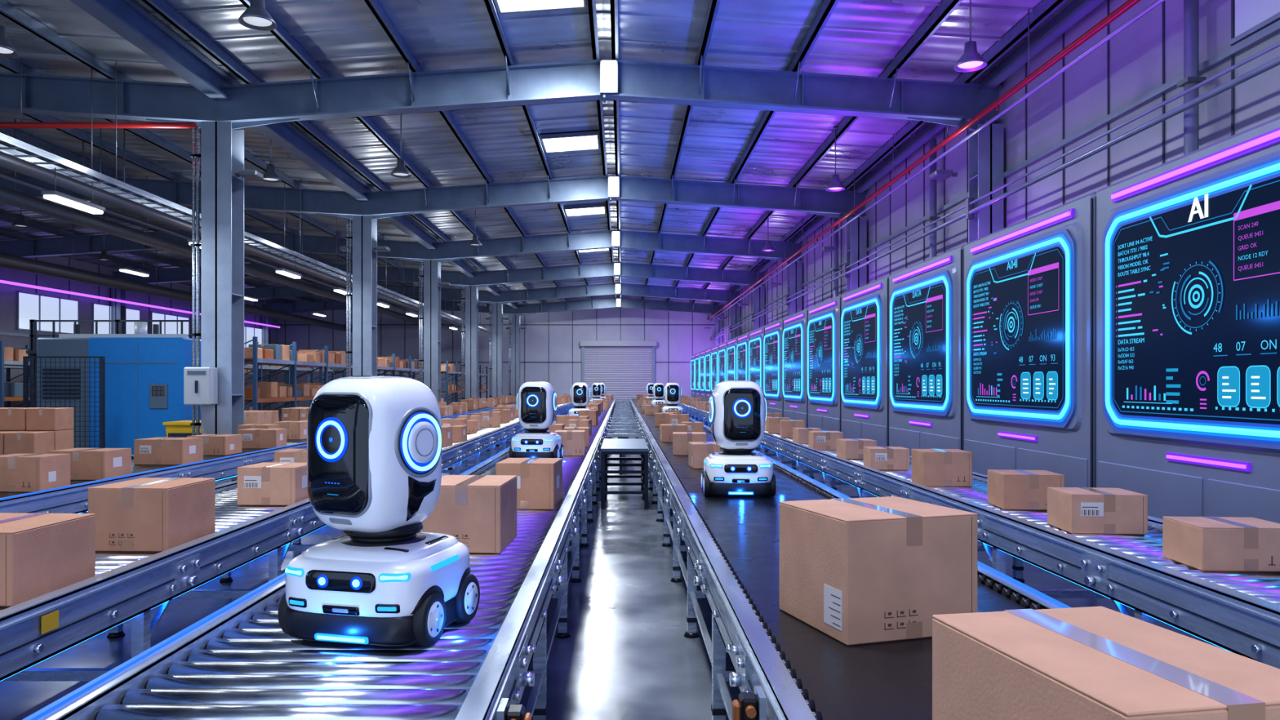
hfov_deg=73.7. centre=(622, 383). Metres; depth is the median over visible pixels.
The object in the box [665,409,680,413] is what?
cardboard box
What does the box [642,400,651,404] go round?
cardboard box
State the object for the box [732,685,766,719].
sensor
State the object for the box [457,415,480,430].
cardboard box
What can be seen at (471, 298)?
steel column
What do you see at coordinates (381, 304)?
tube light
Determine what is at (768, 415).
cardboard box
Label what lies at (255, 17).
pendant lamp
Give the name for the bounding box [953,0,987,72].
pendant lamp
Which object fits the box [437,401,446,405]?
cardboard box
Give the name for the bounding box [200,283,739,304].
beam
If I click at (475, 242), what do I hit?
pendant lamp
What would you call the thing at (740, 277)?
beam
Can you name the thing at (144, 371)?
machine
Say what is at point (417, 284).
uplight
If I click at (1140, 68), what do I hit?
wall
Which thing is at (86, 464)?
cardboard box
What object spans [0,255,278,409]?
wall
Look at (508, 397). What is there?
cardboard box
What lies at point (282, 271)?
tube light
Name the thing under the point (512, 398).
cardboard box
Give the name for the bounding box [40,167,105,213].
tube light
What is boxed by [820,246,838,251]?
uplight
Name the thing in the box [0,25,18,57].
pendant lamp
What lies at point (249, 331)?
window
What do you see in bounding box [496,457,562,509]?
cardboard box
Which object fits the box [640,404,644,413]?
cardboard box
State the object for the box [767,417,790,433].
cardboard box
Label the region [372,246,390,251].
uplight
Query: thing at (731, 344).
display panel
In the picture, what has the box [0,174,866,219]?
beam
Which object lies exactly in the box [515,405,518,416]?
cardboard box
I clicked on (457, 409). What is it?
cardboard box
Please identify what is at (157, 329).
railing
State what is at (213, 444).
cardboard box
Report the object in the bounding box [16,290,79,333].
window
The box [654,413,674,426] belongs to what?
cardboard box
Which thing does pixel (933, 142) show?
downpipe
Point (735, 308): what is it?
steel column
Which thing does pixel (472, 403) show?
cardboard box
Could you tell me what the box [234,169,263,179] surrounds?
uplight
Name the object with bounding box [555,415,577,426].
cardboard box
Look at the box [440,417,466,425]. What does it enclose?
cardboard box
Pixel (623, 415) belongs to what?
conveyor
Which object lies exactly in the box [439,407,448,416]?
cardboard box
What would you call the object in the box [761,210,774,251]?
pendant lamp
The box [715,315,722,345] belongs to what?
steel column
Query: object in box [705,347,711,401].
display panel
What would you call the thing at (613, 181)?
floodlight
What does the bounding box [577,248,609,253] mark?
skylight panel
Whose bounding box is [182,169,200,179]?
uplight
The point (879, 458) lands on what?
cardboard box
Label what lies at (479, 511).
cardboard box
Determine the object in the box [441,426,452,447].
cardboard box
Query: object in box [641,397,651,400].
cardboard box
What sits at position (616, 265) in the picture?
floodlight
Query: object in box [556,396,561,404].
cardboard box
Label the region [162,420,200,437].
bin
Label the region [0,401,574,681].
conveyor
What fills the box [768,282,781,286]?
uplight
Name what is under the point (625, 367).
door
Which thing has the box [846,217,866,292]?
steel column
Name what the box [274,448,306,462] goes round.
cardboard box
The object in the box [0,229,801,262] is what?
beam
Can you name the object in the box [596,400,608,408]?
cardboard box
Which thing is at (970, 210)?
conduit pipes
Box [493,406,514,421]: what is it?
cardboard box
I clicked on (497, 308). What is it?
steel column
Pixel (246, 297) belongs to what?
tube light
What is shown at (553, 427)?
cardboard box
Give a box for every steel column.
[111,287,125,333]
[190,121,244,485]
[200,303,200,339]
[262,315,271,410]
[345,215,377,377]
[418,260,440,401]
[461,285,478,399]
[488,302,502,397]
[508,315,519,396]
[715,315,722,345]
[731,303,739,338]
[753,286,764,329]
[787,261,802,315]
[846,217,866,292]
[968,124,1003,242]
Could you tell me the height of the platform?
0.820 m
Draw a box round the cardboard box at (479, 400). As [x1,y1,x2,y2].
[466,398,481,408]
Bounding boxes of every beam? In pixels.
[0,58,1002,129]
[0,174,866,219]
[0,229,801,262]
[69,0,520,308]
[111,262,764,288]
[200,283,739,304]
[262,297,722,315]
[715,0,1105,305]
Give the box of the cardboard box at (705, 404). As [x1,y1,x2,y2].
[703,402,709,411]
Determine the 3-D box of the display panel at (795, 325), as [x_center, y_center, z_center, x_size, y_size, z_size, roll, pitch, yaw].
[4.587,-0.010,20.790,0.927,3.420,2.906,0,0,0]
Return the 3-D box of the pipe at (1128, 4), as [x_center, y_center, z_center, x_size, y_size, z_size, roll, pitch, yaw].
[5.720,-4.714,26.975,0.087,1.109,59.950,0,0,0]
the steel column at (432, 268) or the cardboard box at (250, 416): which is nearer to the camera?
the cardboard box at (250, 416)
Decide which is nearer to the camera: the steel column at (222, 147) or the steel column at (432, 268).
the steel column at (222, 147)
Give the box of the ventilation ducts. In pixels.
[0,118,465,332]
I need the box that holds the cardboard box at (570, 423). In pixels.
[566,419,591,435]
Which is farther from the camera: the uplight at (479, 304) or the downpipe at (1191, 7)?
the uplight at (479, 304)
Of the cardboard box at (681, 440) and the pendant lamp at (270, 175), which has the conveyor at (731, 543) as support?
the cardboard box at (681, 440)
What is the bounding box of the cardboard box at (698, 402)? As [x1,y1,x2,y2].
[697,401,700,408]
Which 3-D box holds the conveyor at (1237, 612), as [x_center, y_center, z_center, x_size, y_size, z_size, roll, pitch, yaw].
[2.975,1.282,26.314,1.050,0.835,51.428,0,0,0]
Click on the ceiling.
(344, 37)
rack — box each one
[0,341,29,407]
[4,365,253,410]
[244,336,352,410]
[244,364,333,421]
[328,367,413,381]
[343,351,423,383]
[440,360,487,404]
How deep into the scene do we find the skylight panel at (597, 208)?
27.09 m
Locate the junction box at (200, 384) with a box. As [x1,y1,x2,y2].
[183,367,217,404]
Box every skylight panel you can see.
[493,0,586,13]
[540,129,599,153]
[564,203,606,217]
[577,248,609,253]
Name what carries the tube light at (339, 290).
hanging from the cable tray
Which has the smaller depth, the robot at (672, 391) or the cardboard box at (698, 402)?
the robot at (672, 391)
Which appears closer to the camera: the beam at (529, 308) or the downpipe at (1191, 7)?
the downpipe at (1191, 7)
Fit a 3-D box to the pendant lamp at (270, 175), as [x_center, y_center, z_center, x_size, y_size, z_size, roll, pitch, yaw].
[-7.000,-4.642,17.000,0.400,1.183,0.400,0,0,0]
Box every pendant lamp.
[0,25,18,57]
[11,173,30,227]
[75,141,93,203]
[97,214,111,261]
[238,0,276,31]
[260,139,281,182]
[390,113,411,177]
[468,209,482,246]
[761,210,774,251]
[825,126,845,191]
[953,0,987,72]
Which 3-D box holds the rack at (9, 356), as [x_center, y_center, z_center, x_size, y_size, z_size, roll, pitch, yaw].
[-16.500,0.300,28.000,1.080,2.800,12.080,0,0,0]
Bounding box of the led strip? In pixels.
[0,280,279,328]
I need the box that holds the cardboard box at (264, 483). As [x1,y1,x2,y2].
[236,462,308,505]
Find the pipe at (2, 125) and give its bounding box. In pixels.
[0,57,196,128]
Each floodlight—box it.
[600,60,617,93]
[608,176,619,197]
[611,231,620,246]
[613,262,620,275]
[615,284,620,293]
[616,298,621,306]
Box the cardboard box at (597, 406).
[586,404,599,416]
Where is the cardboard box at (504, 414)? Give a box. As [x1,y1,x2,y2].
[491,408,510,422]
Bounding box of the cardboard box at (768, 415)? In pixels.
[766,413,782,417]
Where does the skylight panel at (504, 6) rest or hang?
attached to the ceiling
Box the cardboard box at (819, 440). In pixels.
[808,431,843,449]
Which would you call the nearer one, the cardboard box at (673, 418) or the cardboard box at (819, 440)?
the cardboard box at (819, 440)
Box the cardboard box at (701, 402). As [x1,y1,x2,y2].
[700,401,709,409]
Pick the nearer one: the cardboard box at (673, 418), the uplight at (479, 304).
the cardboard box at (673, 418)
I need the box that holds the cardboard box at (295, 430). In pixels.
[274,421,307,439]
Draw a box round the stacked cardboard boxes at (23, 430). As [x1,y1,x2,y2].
[0,407,73,455]
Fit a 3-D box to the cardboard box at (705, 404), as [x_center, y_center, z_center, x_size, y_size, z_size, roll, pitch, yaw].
[2.887,0.764,27.885,0.381,0.270,0.383,0,0,-4]
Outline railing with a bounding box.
[26,319,195,407]
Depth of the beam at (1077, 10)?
13.92 m
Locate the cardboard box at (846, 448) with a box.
[836,438,876,458]
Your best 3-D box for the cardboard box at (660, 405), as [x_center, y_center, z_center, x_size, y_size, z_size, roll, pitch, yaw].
[1.305,0.770,28.033,0.381,0.257,0.382,0,0,4]
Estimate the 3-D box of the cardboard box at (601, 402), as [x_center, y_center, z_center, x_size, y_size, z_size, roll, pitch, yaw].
[-0.819,0.740,27.046,0.381,0.317,0.383,0,0,5]
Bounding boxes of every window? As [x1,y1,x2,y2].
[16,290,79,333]
[91,302,140,333]
[150,311,189,337]
[244,325,262,346]
[1229,0,1279,44]
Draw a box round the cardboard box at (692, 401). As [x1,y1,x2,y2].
[690,399,695,405]
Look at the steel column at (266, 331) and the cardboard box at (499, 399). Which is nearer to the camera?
the cardboard box at (499, 399)
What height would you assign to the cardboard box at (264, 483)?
0.281 m
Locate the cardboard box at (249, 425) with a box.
[237,423,278,434]
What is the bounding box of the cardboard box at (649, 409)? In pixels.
[644,404,658,414]
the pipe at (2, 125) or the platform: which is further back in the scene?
the pipe at (2, 125)
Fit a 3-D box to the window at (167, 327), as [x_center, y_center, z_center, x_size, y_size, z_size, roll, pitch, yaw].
[-22.950,-2.785,43.400,0.060,1.490,3.660,0,0,0]
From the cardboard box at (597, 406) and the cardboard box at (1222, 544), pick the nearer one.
the cardboard box at (1222, 544)
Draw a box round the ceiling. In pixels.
[0,0,1073,304]
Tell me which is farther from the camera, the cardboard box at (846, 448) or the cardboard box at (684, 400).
the cardboard box at (684, 400)
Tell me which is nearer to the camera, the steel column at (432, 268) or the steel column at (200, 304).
the steel column at (432, 268)
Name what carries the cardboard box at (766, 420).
on the conveyor at (1237, 612)
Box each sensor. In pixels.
[497,697,531,719]
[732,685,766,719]
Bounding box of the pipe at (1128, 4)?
[706,0,1141,319]
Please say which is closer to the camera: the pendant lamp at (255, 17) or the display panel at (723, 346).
the pendant lamp at (255, 17)
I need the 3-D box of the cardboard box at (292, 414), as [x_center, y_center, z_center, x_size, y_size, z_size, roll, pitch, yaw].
[-7.700,1.144,20.900,0.880,1.112,1.240,0,0,-1]
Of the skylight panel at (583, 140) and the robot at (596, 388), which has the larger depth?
the robot at (596, 388)
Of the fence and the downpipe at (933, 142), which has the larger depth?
the downpipe at (933, 142)
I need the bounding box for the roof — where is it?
[0,0,1066,304]
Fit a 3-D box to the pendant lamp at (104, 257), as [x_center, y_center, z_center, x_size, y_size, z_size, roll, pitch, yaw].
[-17.000,-4.822,28.000,0.400,1.545,0.400,0,0,0]
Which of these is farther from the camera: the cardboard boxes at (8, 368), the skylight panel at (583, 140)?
the cardboard boxes at (8, 368)
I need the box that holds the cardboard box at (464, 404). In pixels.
[451,402,467,412]
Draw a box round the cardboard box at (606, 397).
[604,395,611,402]
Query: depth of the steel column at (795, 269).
30.29 m
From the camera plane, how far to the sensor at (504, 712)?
2.40 m
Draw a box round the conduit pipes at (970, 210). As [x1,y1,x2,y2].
[710,0,1279,340]
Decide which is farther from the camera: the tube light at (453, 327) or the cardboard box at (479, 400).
the tube light at (453, 327)
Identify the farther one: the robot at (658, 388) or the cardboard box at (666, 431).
the robot at (658, 388)
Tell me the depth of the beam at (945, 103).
14.49 m
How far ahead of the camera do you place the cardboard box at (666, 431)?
13.10 m
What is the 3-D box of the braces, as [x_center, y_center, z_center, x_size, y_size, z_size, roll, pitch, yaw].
[-0.300,-5.025,26.125,9.630,0.794,56.472,0,0,0]
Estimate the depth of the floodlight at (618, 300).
54.21 m
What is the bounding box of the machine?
[36,321,200,454]
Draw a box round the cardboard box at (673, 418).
[669,413,688,424]
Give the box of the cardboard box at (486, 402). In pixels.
[481,398,494,407]
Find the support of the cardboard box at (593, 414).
on the conveyor at (237, 662)
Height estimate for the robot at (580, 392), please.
0.928 m
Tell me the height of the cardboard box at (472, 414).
0.256 m
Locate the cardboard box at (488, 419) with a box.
[480,411,500,426]
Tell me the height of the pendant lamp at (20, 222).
1.639 m
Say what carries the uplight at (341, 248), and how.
attached to the steel column at (364, 237)
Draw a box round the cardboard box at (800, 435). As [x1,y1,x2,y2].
[792,427,822,443]
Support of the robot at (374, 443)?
on the conveyor at (237, 662)
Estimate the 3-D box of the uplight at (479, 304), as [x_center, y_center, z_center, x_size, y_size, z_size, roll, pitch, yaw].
[-6.360,-3.550,38.500,0.420,0.100,0.300,0,0,0]
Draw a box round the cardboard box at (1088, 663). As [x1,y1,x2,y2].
[932,606,1279,719]
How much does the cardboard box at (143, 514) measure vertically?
0.341 m
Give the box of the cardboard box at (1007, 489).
[987,469,1064,510]
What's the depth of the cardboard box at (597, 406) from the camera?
23.45 m
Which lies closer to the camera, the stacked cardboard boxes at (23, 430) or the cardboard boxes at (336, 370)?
the stacked cardboard boxes at (23, 430)
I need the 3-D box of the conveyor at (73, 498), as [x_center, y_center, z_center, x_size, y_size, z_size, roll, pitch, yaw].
[-5.285,1.277,26.263,1.430,0.846,51.474,0,0,0]
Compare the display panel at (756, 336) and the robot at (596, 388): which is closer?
the display panel at (756, 336)
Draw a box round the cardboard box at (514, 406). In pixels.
[497,404,515,417]
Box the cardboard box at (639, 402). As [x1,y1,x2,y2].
[637,400,647,407]
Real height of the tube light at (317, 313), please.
2.509 m
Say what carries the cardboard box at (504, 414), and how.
on the conveyor at (125, 587)
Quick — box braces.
[309,54,898,311]
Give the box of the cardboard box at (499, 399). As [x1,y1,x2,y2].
[488,397,501,404]
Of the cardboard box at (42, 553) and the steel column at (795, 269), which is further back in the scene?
the steel column at (795, 269)
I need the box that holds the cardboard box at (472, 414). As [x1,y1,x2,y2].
[471,413,480,415]
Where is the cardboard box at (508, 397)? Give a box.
[500,395,510,403]
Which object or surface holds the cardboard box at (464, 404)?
on the conveyor at (73, 498)
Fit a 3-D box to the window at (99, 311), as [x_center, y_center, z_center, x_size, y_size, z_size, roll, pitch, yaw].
[-22.950,-2.785,38.800,0.060,1.490,3.660,0,0,0]
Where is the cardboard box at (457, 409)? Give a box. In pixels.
[446,404,462,413]
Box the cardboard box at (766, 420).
[764,417,767,431]
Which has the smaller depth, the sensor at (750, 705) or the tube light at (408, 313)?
the sensor at (750, 705)
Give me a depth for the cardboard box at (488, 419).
17.65 m
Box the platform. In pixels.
[600,438,648,509]
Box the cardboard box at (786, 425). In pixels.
[780,419,804,438]
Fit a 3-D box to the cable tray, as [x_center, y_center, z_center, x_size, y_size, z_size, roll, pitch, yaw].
[-8.500,-4.272,26.500,0.420,2.045,59.000,0,0,0]
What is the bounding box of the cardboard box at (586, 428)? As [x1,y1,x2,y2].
[564,426,589,446]
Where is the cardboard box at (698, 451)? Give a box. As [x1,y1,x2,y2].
[688,441,723,468]
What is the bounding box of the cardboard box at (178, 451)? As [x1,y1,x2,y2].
[133,436,203,465]
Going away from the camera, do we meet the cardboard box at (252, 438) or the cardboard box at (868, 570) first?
the cardboard box at (868, 570)
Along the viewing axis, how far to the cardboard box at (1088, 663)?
1.50 m
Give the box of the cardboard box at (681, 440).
[672,431,706,455]
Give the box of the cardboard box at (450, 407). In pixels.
[438,405,453,415]
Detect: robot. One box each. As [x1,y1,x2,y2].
[277,375,479,646]
[508,381,564,458]
[568,382,590,415]
[589,382,603,400]
[600,382,606,398]
[645,382,655,399]
[650,382,666,404]
[661,382,684,413]
[701,380,776,496]
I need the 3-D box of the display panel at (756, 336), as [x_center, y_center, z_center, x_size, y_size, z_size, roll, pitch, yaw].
[4.587,-0.010,26.650,0.927,3.420,2.906,0,0,0]
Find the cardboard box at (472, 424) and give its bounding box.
[466,419,477,433]
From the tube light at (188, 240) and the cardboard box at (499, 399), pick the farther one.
the cardboard box at (499, 399)
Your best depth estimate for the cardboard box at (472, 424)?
15.39 m
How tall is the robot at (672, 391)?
0.928 m
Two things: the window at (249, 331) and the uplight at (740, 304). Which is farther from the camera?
the window at (249, 331)
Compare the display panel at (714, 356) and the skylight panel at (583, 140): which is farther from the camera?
the display panel at (714, 356)
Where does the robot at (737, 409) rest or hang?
on the conveyor at (731, 543)
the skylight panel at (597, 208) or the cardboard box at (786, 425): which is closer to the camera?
the cardboard box at (786, 425)
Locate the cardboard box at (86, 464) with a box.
[47,448,131,479]
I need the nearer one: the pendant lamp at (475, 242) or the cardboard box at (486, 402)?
the pendant lamp at (475, 242)
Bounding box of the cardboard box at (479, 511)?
[422,475,516,553]
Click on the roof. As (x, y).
(1044, 9)
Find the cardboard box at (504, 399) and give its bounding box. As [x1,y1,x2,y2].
[495,396,507,404]
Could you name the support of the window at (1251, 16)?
in the wall at (1140, 68)
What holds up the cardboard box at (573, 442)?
on the conveyor at (237, 662)
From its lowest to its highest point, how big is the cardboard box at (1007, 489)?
0.251 m
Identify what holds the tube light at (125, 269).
hanging from the ceiling
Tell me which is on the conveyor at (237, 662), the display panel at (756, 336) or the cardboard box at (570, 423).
the cardboard box at (570, 423)
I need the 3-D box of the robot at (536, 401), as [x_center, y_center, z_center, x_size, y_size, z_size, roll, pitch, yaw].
[-1.001,0.435,9.994,0.572,0.928,0.556,0,0,6]
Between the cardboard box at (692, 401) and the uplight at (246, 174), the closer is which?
the uplight at (246, 174)
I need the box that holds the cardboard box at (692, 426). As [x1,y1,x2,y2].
[681,422,703,431]
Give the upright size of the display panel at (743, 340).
3.420 m
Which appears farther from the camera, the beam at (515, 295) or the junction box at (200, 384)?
the beam at (515, 295)
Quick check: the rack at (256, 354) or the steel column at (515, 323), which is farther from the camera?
the steel column at (515, 323)
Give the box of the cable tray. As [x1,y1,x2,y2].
[0,61,492,333]
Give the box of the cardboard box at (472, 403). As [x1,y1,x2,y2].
[460,399,476,409]
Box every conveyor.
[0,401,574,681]
[0,402,516,513]
[22,397,616,719]
[606,400,641,474]
[629,397,1071,719]
[662,397,1279,668]
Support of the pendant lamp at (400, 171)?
hanging from the ceiling
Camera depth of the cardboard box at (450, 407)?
24.13 m
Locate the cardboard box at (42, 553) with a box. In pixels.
[0,512,95,606]
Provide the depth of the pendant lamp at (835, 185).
17.75 m
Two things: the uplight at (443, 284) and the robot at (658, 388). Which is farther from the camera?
the uplight at (443, 284)
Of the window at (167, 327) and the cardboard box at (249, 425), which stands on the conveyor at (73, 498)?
the cardboard box at (249, 425)
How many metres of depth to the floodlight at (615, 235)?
30.20 m
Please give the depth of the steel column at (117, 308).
38.29 m
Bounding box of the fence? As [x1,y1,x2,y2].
[22,355,105,448]
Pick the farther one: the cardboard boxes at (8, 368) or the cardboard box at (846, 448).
the cardboard boxes at (8, 368)
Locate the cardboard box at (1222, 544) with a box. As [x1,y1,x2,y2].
[1162,516,1279,572]
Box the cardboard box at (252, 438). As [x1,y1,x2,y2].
[238,428,286,448]
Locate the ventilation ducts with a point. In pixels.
(7, 196)
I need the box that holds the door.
[579,340,656,404]
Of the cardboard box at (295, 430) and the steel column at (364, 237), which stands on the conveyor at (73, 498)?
the cardboard box at (295, 430)
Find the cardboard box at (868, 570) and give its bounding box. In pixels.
[779,496,977,645]
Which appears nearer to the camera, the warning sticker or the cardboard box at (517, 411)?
the warning sticker
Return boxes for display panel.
[690,353,696,397]
[694,351,700,398]
[699,349,706,399]
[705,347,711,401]
[711,343,719,393]
[718,340,728,382]
[726,336,737,380]
[736,331,750,380]
[748,325,764,395]
[763,317,784,417]
[782,307,808,427]
[807,294,841,431]
[840,275,889,446]
[888,244,964,456]
[962,191,1096,487]
[1093,115,1279,523]
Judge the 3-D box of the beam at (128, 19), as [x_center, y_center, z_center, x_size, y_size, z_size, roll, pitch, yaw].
[-6.780,-5.008,27.000,0.280,0.415,60.000,0,0,0]
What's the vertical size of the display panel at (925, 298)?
3.420 m
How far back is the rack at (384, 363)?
32.91 m
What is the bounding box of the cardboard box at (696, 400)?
[695,399,706,407]
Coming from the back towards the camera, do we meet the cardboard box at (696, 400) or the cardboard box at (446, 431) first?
the cardboard box at (696, 400)
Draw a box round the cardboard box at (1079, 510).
[1047,487,1147,534]
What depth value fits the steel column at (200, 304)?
46.29 m
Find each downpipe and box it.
[831,217,840,297]
[926,138,940,258]
[1177,0,1206,155]
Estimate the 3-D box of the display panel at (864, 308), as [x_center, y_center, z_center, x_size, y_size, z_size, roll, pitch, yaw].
[4.587,-0.010,14.930,0.927,3.420,2.906,0,0,0]
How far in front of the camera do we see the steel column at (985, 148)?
14.29 m
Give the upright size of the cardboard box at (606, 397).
0.322 m
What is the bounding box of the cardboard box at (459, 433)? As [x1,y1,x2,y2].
[441,425,466,441]
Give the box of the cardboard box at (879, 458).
[863,446,909,470]
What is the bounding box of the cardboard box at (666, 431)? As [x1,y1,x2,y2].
[659,423,688,442]
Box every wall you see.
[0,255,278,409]
[277,306,715,408]
[720,0,1279,342]
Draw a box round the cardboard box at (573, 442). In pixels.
[555,430,585,456]
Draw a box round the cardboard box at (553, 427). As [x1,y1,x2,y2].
[546,423,564,431]
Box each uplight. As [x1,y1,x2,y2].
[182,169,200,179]
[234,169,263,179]
[339,246,352,251]
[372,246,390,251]
[413,282,423,286]
[438,282,450,286]
[476,303,486,306]
[738,303,748,306]
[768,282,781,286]
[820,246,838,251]
[929,169,957,179]
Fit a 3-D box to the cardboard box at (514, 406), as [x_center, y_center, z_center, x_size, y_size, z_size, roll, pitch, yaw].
[-3.072,0.732,22.642,0.402,0.334,0.402,0,0,8]
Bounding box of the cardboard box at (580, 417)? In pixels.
[577,415,589,419]
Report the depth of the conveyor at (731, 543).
3.57 m
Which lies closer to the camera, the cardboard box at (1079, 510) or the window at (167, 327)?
the cardboard box at (1079, 510)
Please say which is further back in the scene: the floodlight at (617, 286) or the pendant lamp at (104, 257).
the floodlight at (617, 286)
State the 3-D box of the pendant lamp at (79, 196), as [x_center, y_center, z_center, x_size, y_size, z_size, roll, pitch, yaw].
[-12.000,-4.794,19.000,0.400,1.488,0.400,0,0,0]
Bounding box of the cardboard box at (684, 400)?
[681,397,689,404]
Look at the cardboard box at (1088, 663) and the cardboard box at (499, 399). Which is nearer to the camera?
the cardboard box at (1088, 663)
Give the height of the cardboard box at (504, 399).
0.304 m
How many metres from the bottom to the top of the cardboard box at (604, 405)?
0.223 m
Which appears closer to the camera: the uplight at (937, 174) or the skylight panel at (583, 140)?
the uplight at (937, 174)
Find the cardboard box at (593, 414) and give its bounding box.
[577,409,598,426]
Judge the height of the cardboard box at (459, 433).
0.237 m
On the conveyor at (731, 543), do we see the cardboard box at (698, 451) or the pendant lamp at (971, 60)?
the cardboard box at (698, 451)
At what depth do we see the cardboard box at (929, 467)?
7.46 m
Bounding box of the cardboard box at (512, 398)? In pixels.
[510,396,514,403]
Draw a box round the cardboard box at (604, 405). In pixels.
[602,403,606,409]
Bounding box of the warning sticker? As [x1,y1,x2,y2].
[40,609,58,634]
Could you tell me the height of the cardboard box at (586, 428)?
0.261 m
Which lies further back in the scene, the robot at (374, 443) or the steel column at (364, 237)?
the steel column at (364, 237)
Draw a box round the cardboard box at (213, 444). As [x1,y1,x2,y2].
[186,434,242,455]
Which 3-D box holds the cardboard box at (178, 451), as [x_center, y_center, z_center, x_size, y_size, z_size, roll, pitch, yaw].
[-5.119,0.758,9.650,0.561,0.281,0.423,0,0,3]
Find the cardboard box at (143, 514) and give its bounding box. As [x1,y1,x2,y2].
[88,477,215,551]
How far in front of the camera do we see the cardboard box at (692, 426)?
14.42 m
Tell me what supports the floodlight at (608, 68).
attached to the roof
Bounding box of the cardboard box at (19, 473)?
[0,453,70,492]
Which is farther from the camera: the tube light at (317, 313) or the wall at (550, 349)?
the wall at (550, 349)
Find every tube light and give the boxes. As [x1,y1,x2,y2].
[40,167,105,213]
[118,209,150,276]
[186,238,200,248]
[244,294,258,301]
[274,258,302,278]
[312,311,326,316]
[333,275,352,294]
[377,293,390,307]
[405,311,417,316]
[448,320,457,329]
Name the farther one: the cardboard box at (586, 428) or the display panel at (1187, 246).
the cardboard box at (586, 428)
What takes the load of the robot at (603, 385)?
on the conveyor at (237, 662)
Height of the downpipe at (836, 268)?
6.620 m
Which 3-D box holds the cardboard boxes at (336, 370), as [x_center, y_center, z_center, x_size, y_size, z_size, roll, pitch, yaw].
[-13.000,0.300,45.000,1.080,2.800,12.080,0,0,0]
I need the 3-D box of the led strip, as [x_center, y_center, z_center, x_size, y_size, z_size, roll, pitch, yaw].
[-22.470,-3.700,34.000,0.060,0.100,44.000,0,0,0]
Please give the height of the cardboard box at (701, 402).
0.282 m
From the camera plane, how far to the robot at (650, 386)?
37.81 m
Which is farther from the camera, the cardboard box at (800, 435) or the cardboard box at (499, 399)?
the cardboard box at (499, 399)
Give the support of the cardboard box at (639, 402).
on the conveyor at (731, 543)
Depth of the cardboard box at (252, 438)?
11.80 m
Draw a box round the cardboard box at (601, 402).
[590,401,602,412]
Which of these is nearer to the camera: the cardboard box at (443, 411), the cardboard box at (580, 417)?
the cardboard box at (580, 417)
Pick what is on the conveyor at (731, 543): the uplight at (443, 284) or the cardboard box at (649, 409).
the cardboard box at (649, 409)
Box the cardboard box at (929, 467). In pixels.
[911,448,972,486]
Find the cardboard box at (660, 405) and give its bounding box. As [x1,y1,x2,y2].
[655,403,667,411]

